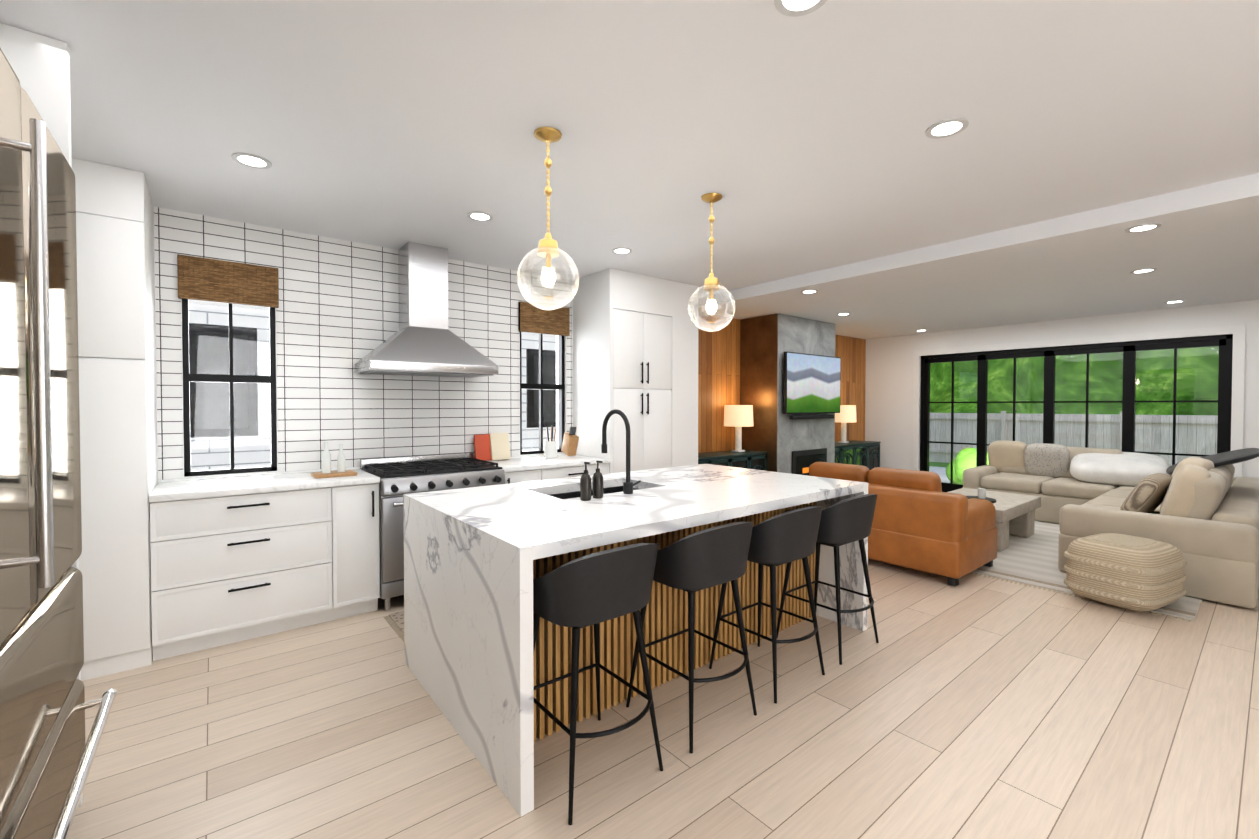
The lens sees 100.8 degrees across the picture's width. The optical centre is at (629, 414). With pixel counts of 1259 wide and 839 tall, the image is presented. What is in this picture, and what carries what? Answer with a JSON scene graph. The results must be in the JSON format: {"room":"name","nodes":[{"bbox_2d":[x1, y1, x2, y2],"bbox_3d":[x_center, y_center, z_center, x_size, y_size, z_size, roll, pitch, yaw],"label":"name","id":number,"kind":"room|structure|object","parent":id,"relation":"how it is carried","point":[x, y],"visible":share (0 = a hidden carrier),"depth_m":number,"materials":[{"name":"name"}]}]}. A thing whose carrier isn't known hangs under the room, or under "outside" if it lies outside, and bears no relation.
{"room":"kitchen","nodes":[
{"label":"kitchen","id":0,"kind":"room"},
{"bbox_2d":[0,23,3,52],"bbox_3d":[-2.035,-1.089,1.248,0.535,0.320,0.645,-1,1,-39],"label":"upper cabinet","id":1,"kind":"object","parent":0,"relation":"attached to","point":[1,24],"depth_m":1.67,"materials":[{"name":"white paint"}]},
{"bbox_2d":[154,207,572,479],"bbox_3d":[-1.760,0.007,4.317,5.190,2.622,0.200,-1,1,-39],"label":"wall","id":2,"kind":"structure","parent":0,"point":[337,314],"depth_m":3.90,"materials":[{"name":"white tile"}]},
{"bbox_2d":[177,254,278,307],"bbox_3d":[-2.636,-0.872,3.442,0.527,0.270,0.038,-1,1,-39],"label":"window blind","id":3,"kind":"object","parent":2,"relation":"attached to","point":[207,279],"visible":1,"depth_m":3.42,"materials":[{"name":"brown wicker"}]},
{"bbox_2d":[181,299,277,477],"bbox_3d":[-2.678,-0.282,3.505,0.505,1.371,0.090,-1,1,-39],"label":"kitchen window","id":4,"kind":"structure","parent":2,"relation":"in","point":[231,379],"depth_m":3.50,"materials":[{"name":"glass"}]},
{"bbox_2d":[355,241,497,377],"bbox_3d":[-1.554,-0.803,4.018,0.931,0.988,0.497,-1,1,-39],"label":"range hood","id":5,"kind":"object","parent":2,"relation":"attached to","point":[423,340],"visible":1,"depth_m":3.95,"materials":[{"name":"silver metal"}]},
{"bbox_2d":[519,332,566,455],"bbox_3d":[-0.841,-0.308,4.978,0.505,1.371,0.090,-1,1,-39],"label":"kitchen window","id":6,"kind":"structure","parent":2,"relation":"in","point":[561,386],"depth_m":5.00,"materials":[{"name":"black metal"}]},
{"bbox_2d":[519,301,569,335],"bbox_3d":[-0.798,-0.897,4.915,0.527,0.270,0.038,-1,1,-39],"label":"window blind","id":7,"kind":"object","parent":2,"relation":"attached to","point":[533,319],"visible":0.92,"depth_m":4.89,"materials":[{"name":"brown wood"}]},
{"bbox_2d":[527,484,622,507],"bbox_3d":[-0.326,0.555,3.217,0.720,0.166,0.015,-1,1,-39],"label":"countertop","id":8,"kind":"structure","parent":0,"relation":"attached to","point":[560,499],"depth_m":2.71,"materials":[{"name":"white stone"}]},
{"bbox_2d":[563,492,670,539],"bbox_3d":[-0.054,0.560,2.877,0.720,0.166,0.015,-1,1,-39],"label":"countertop","id":9,"kind":"structure","parent":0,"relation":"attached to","point":[616,515],"depth_m":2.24,"materials":[{"name":"white stone"}]},
{"bbox_2d":[0,0,1258,295],"bbox_3d":[0.739,-1.331,1.504,5.600,0.150,8.100,-1,1,-39],"label":"ceiling","id":10,"kind":"structure","parent":0,"point":[802,144],"depth_m":2.22,"materials":[{"name":"white paint"}]},
{"bbox_2d":[231,153,271,168],"bbox_3d":[-1.892,-1.272,2.612,0.164,0.006,0.164,-1,1,-39],"label":"recessed light","id":11,"kind":"object","parent":10,"relation":"in","point":[252,160],"visible":1,"depth_m":2.61,"materials":[{"name":"grey"}]},
{"bbox_2d":[467,211,492,220],"bbox_3d":[-0.968,-1.285,3.378,0.164,0.006,0.164,-1,1,-39],"label":"recessed light","id":12,"kind":"object","parent":10,"relation":"in","point":[479,216],"visible":1,"depth_m":3.37,"materials":[{"name":"grey"}]},
{"bbox_2d":[517,127,578,309],"bbox_3d":[-0.369,-0.874,2.366,0.280,0.792,0.280,-1,1,-39],"label":"pendant light","id":13,"kind":"object","parent":10,"relation":"hanging from","point":[547,249],"visible":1,"depth_m":2.37,"materials":[{"name":"clear glass"}]},
{"bbox_2d":[612,248,631,253],"bbox_3d":[-0.060,-1.298,4.132,0.164,0.006,0.164,-1,1,-39],"label":"recessed light","id":14,"kind":"object","parent":10,"relation":"in","point":[621,250],"visible":0.98,"depth_m":4.12,"materials":[{"name":"grey"}]},
{"bbox_2d":[688,193,735,331],"bbox_3d":[0.484,-0.886,3.076,0.280,0.792,0.280,-1,1,-39],"label":"pendant light","id":15,"kind":"object","parent":10,"relation":"hanging from","point":[711,287],"visible":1,"depth_m":3.08,"materials":[{"name":"clear glass"}]},
{"bbox_2d":[774,0,826,16],"bbox_3d":[0.517,-1.254,1.558,0.164,0.006,0.164,-1,1,-39],"label":"recessed light","id":16,"kind":"object","parent":10,"relation":"in","point":[794,8],"visible":1,"depth_m":1.60,"materials":[{"name":"grey"}]},
{"bbox_2d":[925,118,968,138],"bbox_3d":[1.404,-1.266,2.307,0.164,0.006,0.164,-1,1,-39],"label":"recessed light","id":17,"kind":"object","parent":10,"relation":"in","point":[946,128],"visible":1,"depth_m":2.30,"materials":[{"name":"grey"}]},
{"bbox_2d":[67,559,1258,838],"bbox_3d":[2.627,1.390,3.064,10.440,0.100,8.100,-1,1,-39],"label":"floor","id":18,"kind":"structure","parent":0,"point":[969,705],"depth_m":2.17,"materials":[{"name":"brown wood"}]},
{"bbox_2d":[0,48,116,838],"bbox_3d":[-1.725,0.273,1.106,0.784,2.200,1.280,-1,1,-39],"label":"fridge","id":19,"kind":"object","parent":18,"relation":"on","point":[47,754],"visible":1,"depth_m":1.27,"materials":[{"name":"grey metal"}]},
{"bbox_2d":[72,158,157,680],"bbox_3d":[-3.050,0.035,2.741,0.797,2.620,0.641,-1,1,-39],"label":"tall cabinet","id":20,"kind":"object","parent":18,"relation":"on","point":[116,331],"visible":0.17,"depth_m":2.69,"materials":[{"name":"white paint"}]},
{"bbox_2d":[149,467,379,660],"bbox_3d":[-2.295,0.870,3.361,1.134,0.930,0.641,-1,1,-39],"label":"base cabinet","id":21,"kind":"object","parent":18,"relation":"on","point":[237,558],"visible":1,"depth_m":3.09,"materials":[{"name":"white paint"}]},
{"bbox_2d":[311,442,356,478],"bbox_3d":[-2.016,0.300,3.553,0.250,0.231,0.200,-1,1,-39],"label":"tray","id":22,"kind":"object","parent":21,"relation":"on","point":[327,472],"visible":1,"depth_m":3.51,"materials":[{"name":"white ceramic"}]},
{"bbox_2d":[383,611,403,641],"bbox_3d":[-1.111,1.328,3.514,0.900,0.008,0.520,-1,1,-39],"label":"runner rug","id":23,"kind":"object","parent":18,"relation":"on","point":[397,618],"visible":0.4,"depth_m":3.34,"materials":[{"name":"beige fabric"}]},
{"bbox_2d":[360,453,505,610],"bbox_3d":[-1.484,0.832,3.958,0.871,0.985,0.719,-1,1,-39],"label":"range","id":24,"kind":"object","parent":18,"relation":"on","point":[399,477],"visible":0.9,"depth_m":3.60,"materials":[{"name":"grey metal"}]},
{"bbox_2d":[487,453,610,483],"bbox_3d":[-0.765,0.849,4.588,1.031,0.930,0.641,-1,1,-39],"label":"base cabinet","id":25,"kind":"object","parent":18,"relation":"on","point":[526,468],"visible":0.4,"depth_m":4.38,"materials":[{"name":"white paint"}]},
{"bbox_2d":[474,433,510,460],"bbox_3d":[-1.194,0.280,4.538,0.305,0.236,0.086,-1,1,-39],"label":"cookbooks","id":26,"kind":"object","parent":25,"relation":"on","point":[493,446],"visible":0.85,"depth_m":4.53,"materials":[{"name":"orange"}]},
{"bbox_2d":[544,426,556,457],"bbox_3d":[-0.728,0.251,4.816,0.120,0.285,0.120,-1,1,-39],"label":"utensil crock","id":27,"kind":"object","parent":25,"relation":"on","point":[550,449],"visible":1,"depth_m":4.77,"materials":[{"name":"white ceramic"}]},
{"bbox_2d":[561,427,578,455],"bbox_3d":[-0.561,0.249,4.911,0.090,0.275,0.179,-1,1,-39],"label":"knife block","id":28,"kind":"object","parent":25,"relation":"on","point":[570,442],"visible":1,"depth_m":4.87,"materials":[{"name":"brown wood"}]},
{"bbox_2d":[533,543,662,824],"bbox_3d":[-0.152,0.914,1.999,0.484,0.891,0.466,-1,1,-39],"label":"stool","id":29,"kind":"object","parent":18,"relation":"on","point":[593,589],"visible":0.94,"depth_m":1.81,"materials":[{"name":"black leather"}]},
{"bbox_2d":[411,492,814,763],"bbox_3d":[0.031,0.996,3.155,2.270,0.685,0.980,-1,1,-39],"label":"kitchen island","id":30,"kind":"object","parent":18,"relation":"on","point":[477,560],"depth_m":2.27,"materials":[{"name":"stone"}]},
{"bbox_2d":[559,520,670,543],"bbox_3d":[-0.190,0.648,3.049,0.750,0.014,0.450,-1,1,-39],"label":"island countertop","id":31,"kind":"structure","parent":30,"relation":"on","point":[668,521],"depth_m":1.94,"materials":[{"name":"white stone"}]},
{"bbox_2d":[580,462,590,500],"bbox_3d":[-0.219,0.335,2.631,0.058,0.192,0.064,-1,1,-39],"label":"soap bottle","id":32,"kind":"object","parent":31,"relation":"on","point":[585,486],"visible":1,"depth_m":2.61,"materials":[{"name":"grey plastic"}]},
{"bbox_2d":[592,460,602,498],"bbox_3d":[-0.162,0.334,2.696,0.058,0.192,0.064,-1,1,-39],"label":"soap bottle","id":33,"kind":"object","parent":31,"relation":"on","point":[597,485],"visible":1,"depth_m":2.68,"materials":[{"name":"grey plastic"}]},
{"bbox_2d":[601,409,640,493],"bbox_3d":[-0.049,0.198,2.930,0.113,0.456,0.263,-1,1,-39],"label":"faucet","id":34,"kind":"object","parent":31,"relation":"on","point":[628,485],"visible":1,"depth_m":2.82,"materials":[{"name":"black metal"}]},
{"bbox_2d":[573,268,698,472],"bbox_3d":[0.083,-0.008,5.254,1.136,2.620,0.639,-1,1,-39],"label":"pantry cabinet","id":35,"kind":"object","parent":18,"relation":"on","point":[635,348],"visible":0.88,"depth_m":4.94,"materials":[{"name":"white paint"}]},
{"bbox_2d":[626,522,756,753],"bbox_3d":[0.292,0.907,2.355,0.484,0.891,0.466,-1,1,-39],"label":"stool","id":36,"kind":"object","parent":18,"relation":"on","point":[692,564],"visible":0.83,"depth_m":2.16,"materials":[{"name":"black"}]},
{"bbox_2d":[698,450,767,470],"bbox_3d":[1.062,0.882,6.410,1.474,0.800,0.460,-1,1,-39],"label":"sideboard","id":37,"kind":"object","parent":18,"relation":"on","point":[750,459],"visible":0.15,"depth_m":6.40,"materials":[{"name":"teal"}]},
{"bbox_2d":[724,405,753,451],"bbox_3d":[1.399,0.177,6.686,0.376,0.599,0.376,-1,1,-39],"label":"table lamp","id":38,"kind":"object","parent":37,"relation":"on","point":[738,417],"visible":1,"depth_m":6.54,"materials":[{"name":"fabric"}]},
{"bbox_2d":[709,506,824,702],"bbox_3d":[0.729,0.901,2.705,0.484,0.891,0.466,-1,1,-39],"label":"stool","id":39,"kind":"object","parent":18,"relation":"on","point":[784,538],"visible":0.83,"depth_m":2.51,"materials":[{"name":"black"}]},
{"bbox_2d":[740,313,834,475],"bbox_3d":[2.215,-0.008,7.224,1.350,2.553,0.654,-1,1,-39],"label":"fireplace surround","id":40,"kind":"object","parent":18,"relation":"on","point":[786,443],"visible":0.56,"depth_m":6.82,"materials":[{"name":"grey concrete"}]},
{"bbox_2d":[784,351,840,419],"bbox_3d":[2.436,-0.369,6.958,1.290,0.855,0.097,-1,1,-39],"label":"wall-mounted tv","id":41,"kind":"object","parent":40,"relation":"attached to","point":[812,383],"visible":1,"depth_m":6.86,"materials":[{"name":"black"}]},
{"bbox_2d":[777,494,878,664],"bbox_3d":[1.182,0.895,3.068,0.484,0.891,0.466,-1,1,-39],"label":"stool","id":42,"kind":"object","parent":18,"relation":"on","point":[846,521],"visible":0.73,"depth_m":2.87,"materials":[{"name":"black"}]},
{"bbox_2d":[835,440,880,469],"bbox_3d":[3.349,0.851,8.243,1.664,0.800,0.460,-1,1,-39],"label":"sideboard","id":43,"kind":"object","parent":18,"relation":"on","point":[858,452],"visible":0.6,"depth_m":8.18,"materials":[{"name":"teal"}]},
{"bbox_2d":[835,405,856,442],"bbox_3d":[3.412,0.150,8.300,0.376,0.599,0.376,-1,1,-39],"label":"table lamp","id":44,"kind":"object","parent":43,"relation":"on","point":[845,415],"visible":0.79,"depth_m":8.14,"materials":[{"name":"fabric"}]},
{"bbox_2d":[971,521,1201,621],"bbox_3d":[3.906,1.290,5.672,3.380,0.011,3.270,-1,1,-39],"label":"area rug","id":45,"kind":"object","parent":18,"relation":"on","point":[1031,560],"visible":0.17,"depth_m":4.42,"materials":[{"name":"beige fabric"}]},
{"bbox_2d":[809,462,996,585],"bbox_3d":[2.311,0.885,4.866,0.890,0.825,1.680,-1,1,-39],"label":"leather loveseat","id":46,"kind":"object","parent":45,"relation":"on","point":[922,521],"visible":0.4,"depth_m":4.24,"materials":[{"name":"brown leather"}]},
{"bbox_2d":[966,488,995,502],"bbox_3d":[3.222,0.992,4.842,0.300,0.611,0.300,-1,1,-39],"label":"round side table","id":47,"kind":"object","parent":45,"relation":"on","point":[981,493],"visible":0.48,"depth_m":4.82,"materials":[{"name":"black"}]},
{"bbox_2d":[948,488,1040,551],"bbox_3d":[3.719,1.082,5.518,1.220,0.408,0.750,-1,1,-39],"label":"coffee table","id":48,"kind":"object","parent":45,"relation":"on","point":[1015,514],"visible":0.48,"depth_m":5.45,"materials":[{"name":"stone"}]},
{"bbox_2d":[962,440,1258,607],"bbox_3d":[4.719,0.785,5.513,3.300,1.002,2.520,-1,1,-39],"label":"sectional sofa","id":49,"kind":"object","parent":45,"relation":"on","point":[1201,514],"visible":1,"depth_m":4.23,"materials":[{"name":"fabric"}]},
{"bbox_2d":[1070,452,1168,486],"bbox_3d":[5.732,0.627,6.118,0.764,0.353,0.863,-1,1,-39],"label":"throw","id":50,"kind":"object","parent":49,"relation":"on","point":[1113,469],"depth_m":5.97,"materials":[{"name":"fabric"}]},
{"bbox_2d":[1166,448,1258,474],"bbox_3d":[5.319,0.426,4.758,0.999,0.258,0.596,-1,1,-39],"label":"throw","id":51,"kind":"object","parent":49,"relation":"on","point":[1223,461],"depth_m":4.47,"materials":[{"name":"grey fabric"}]},
{"bbox_2d":[1064,533,1186,610],"bbox_3d":[3.509,1.099,3.702,0.702,0.435,0.589,-1,1,-39],"label":"woven pouf","id":52,"kind":"object","parent":45,"relation":"on","point":[1134,573],"visible":1,"depth_m":3.52,"materials":[{"name":"beige wicker"}]},
{"bbox_2d":[699,173,1258,338],"bbox_3d":[4.812,-1.353,4.769,4.840,0.217,8.100,-1,1,-39],"label":"ceiling","id":53,"kind":"structure","parent":0,"point":[1211,263],"depth_m":4.96,"materials":[{"name":"white paint"}]},
{"bbox_2d":[837,313,849,315],"bbox_3d":[2.717,-1.273,6.616,0.164,0.006,0.164,-1,1,-39],"label":"recessed light","id":54,"kind":"object","parent":53,"relation":"in","point":[842,314],"visible":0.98,"depth_m":6.62,"materials":[{"name":"grey"}]},
{"bbox_2d":[698,186,1258,315],"bbox_3d":[3.095,-1.197,3.395,0.441,0.051,7.700,-1,1,-39],"label":"ceiling beam","id":55,"kind":"structure","parent":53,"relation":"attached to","point":[1235,204],"depth_m":3.64,"materials":[{"name":"white paint"}]},
{"bbox_2d":[800,290,817,293],"bbox_3d":[1.750,-1.197,5.073,0.164,0.006,0.164,-1,1,-39],"label":"recessed light","id":56,"kind":"object","parent":55,"relation":"attached to","point":[808,291],"visible":0.98,"depth_m":5.06,"materials":[{"name":"grey"}]},
{"bbox_2d":[1125,223,1161,232],"bbox_3d":[3.208,-1.165,3.256,0.164,0.006,0.164,-1,1,-39],"label":"recessed light","id":57,"kind":"object","parent":55,"relation":"attached to","point":[1143,227],"visible":0.98,"depth_m":3.24,"materials":[{"name":"grey"}]},
{"bbox_2d":[1130,268,1156,273],"bbox_3d":[4.425,-1.237,4.487,0.164,0.006,0.164,-1,1,-39],"label":"recessed light","id":58,"kind":"object","parent":53,"relation":"in","point":[1143,270],"visible":0.98,"depth_m":4.47,"materials":[{"name":"grey"}]},
{"bbox_2d":[1164,300,1184,303],"bbox_3d":[6.094,-1.260,5.825,0.164,0.006,0.164,-1,1,-39],"label":"recessed light","id":59,"kind":"object","parent":53,"relation":"in","point":[1177,301],"visible":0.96,"depth_m":5.80,"materials":[{"name":"grey"}]},
{"bbox_2d":[865,300,1258,477],"bbox_3d":[6.622,-0.026,6.244,0.200,2.622,7.700,-1,1,-39],"label":"wall","id":60,"kind":"structure","parent":0,"point":[889,395],"depth_m":7.56,"materials":[{"name":"white paint"}]},
{"bbox_2d":[920,334,1232,491],"bbox_3d":[5.819,0.168,7.231,0.120,2.200,3.320,-1,1,-39],"label":"doors","id":61,"kind":"structure","parent":60,"relation":"in","point":[1129,349],"depth_m":6.98,"materials":[{"name":"black metal"}]},
{"bbox_2d":[913,325,1245,476],"bbox_3d":[5.741,0.124,7.168,0.020,2.290,3.500,-1,1,-39],"label":"door frame","id":62,"kind":"structure","parent":60,"relation":"in","point":[1238,375],"depth_m":6.35,"materials":[{"name":"white paint"}]},
{"bbox_3d":[2.181,-0.051,7.745,5.250,2.622,0.200,-1,1,-39],"label":"wall","id":63,"kind":"structure","parent":0,"visible":0},
{"bbox_2d":[698,315,739,452],"bbox_3d":[0.883,0.003,6.564,1.545,2.554,0.020,-1,1,-39],"label":"cladding","id":64,"kind":"object","parent":63,"relation":"attached to","point":[718,370],"visible":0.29,"depth_m":6.75,"materials":[{"name":"brown wood"}]},
{"bbox_2d":[835,335,865,441],"bbox_3d":[3.343,-0.031,8.537,2.046,2.554,0.020,-1,1,-39],"label":"cladding","id":65,"kind":"object","parent":63,"relation":"attached to","point":[850,352],"visible":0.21,"depth_m":8.89,"materials":[{"name":"brown wood"}]},
{"label":"outside","id":66,"kind":"structure","parent":0,"visible":0},
{"bbox_2d":[188,299,555,470],"bbox_3d":[-3.709,-2.591,7.734,20.000,8.300,0.180,-1,1,-39],"label":"neighboring house","id":67,"kind":"structure","parent":66,"point":[213,342],"depth_m":6.68,"materials":[{"name":"white"}]},
{"bbox_2d":[929,461,948,467],"bbox_3d":[15.264,1.480,15.315,17.000,0.100,45.000,-1,1,-39],"label":"ground","id":68,"kind":"structure","parent":66,"point":[936,464],"depth_m":15.00,"materials":[{"name":"green plant"}]},
{"bbox_2d":[929,411,1217,466],"bbox_3d":[10.169,0.670,14.421,0.150,1.550,34.000,-1,1,-39],"label":"fence","id":69,"kind":"object","parent":68,"relation":"on","point":[1112,430],"depth_m":12.93,"materials":[{"name":"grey wood"}]},
{"bbox_2d":[929,466,950,482],"bbox_3d":[8.088,1.297,7.635,3.800,0.050,14.000,-1,1,-39],"label":"deck","id":70,"kind":"object","parent":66,"point":[942,477],"depth_m":10.94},
{"bbox_2d":[946,448,988,483],"bbox_3d":[5.791,0.896,8.670,0.680,0.685,1.000,-1,1,-39],"label":"bush","id":71,"kind":"object","parent":70,"relation":"on","point":[957,477],"depth_m":8.66,"materials":[{"name":"green plant"}]},
{"bbox_2d":[930,346,1218,414],"bbox_3d":[14.125,-6.813,20.670,0.100,16.300,65.000,-1,1,-39],"label":"trees","id":72,"kind":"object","parent":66,"point":[1148,377],"depth_m":18.19,"materials":[{"name":"green plant"}]}
]}

